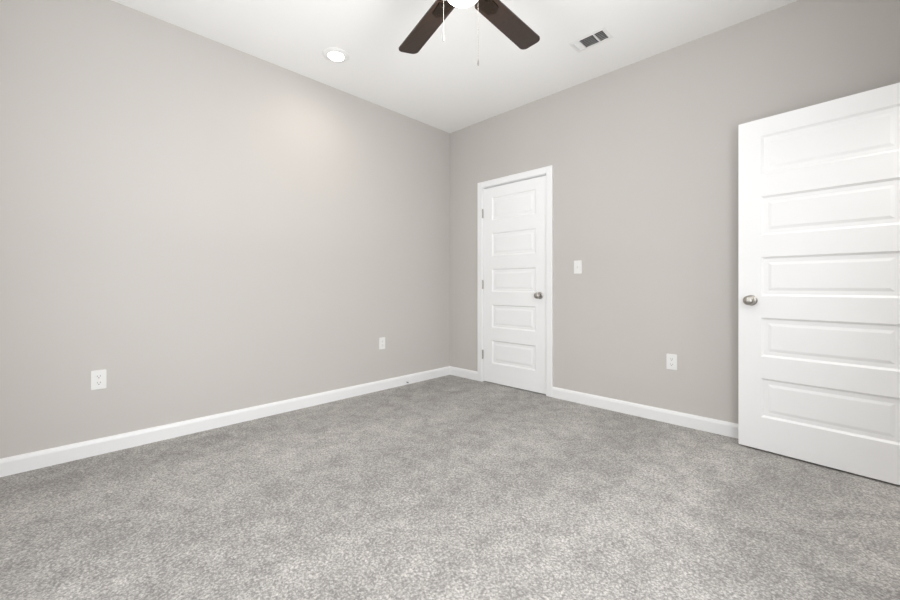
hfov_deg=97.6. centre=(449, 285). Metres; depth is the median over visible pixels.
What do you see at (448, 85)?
ceiling
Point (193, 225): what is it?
wall
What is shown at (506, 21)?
fan
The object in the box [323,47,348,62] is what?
recessed light
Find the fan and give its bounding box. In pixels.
[399,0,539,65]
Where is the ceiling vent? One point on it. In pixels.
(594, 38)
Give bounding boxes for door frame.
[477,165,552,396]
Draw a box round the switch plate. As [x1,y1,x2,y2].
[574,260,581,273]
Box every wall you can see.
[0,0,449,458]
[450,0,899,423]
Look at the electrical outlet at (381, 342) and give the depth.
3.85 m
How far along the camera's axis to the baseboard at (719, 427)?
2.99 m
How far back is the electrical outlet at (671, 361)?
2.91 m
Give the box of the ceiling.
[112,0,797,132]
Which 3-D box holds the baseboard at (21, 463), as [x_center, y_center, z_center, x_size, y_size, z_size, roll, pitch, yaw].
[-1.311,0.968,3.189,0.015,0.095,3.750,0,0,45]
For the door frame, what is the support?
attached to the wall at (641, 156)
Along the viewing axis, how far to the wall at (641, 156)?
2.97 m
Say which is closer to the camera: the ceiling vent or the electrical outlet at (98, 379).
the electrical outlet at (98, 379)
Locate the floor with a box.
[0,375,899,599]
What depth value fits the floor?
1.76 m
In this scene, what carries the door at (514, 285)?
in the wall at (641, 156)
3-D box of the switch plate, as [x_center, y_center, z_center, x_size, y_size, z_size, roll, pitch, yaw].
[1.107,-0.165,3.423,0.070,0.114,0.020,0,0,45]
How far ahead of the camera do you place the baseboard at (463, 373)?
4.36 m
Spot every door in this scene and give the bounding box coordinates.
[482,175,545,393]
[738,82,899,484]
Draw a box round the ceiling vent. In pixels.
[568,27,612,52]
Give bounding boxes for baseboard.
[0,366,449,476]
[450,366,476,380]
[552,387,737,438]
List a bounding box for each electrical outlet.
[91,369,106,389]
[379,337,384,348]
[666,354,676,369]

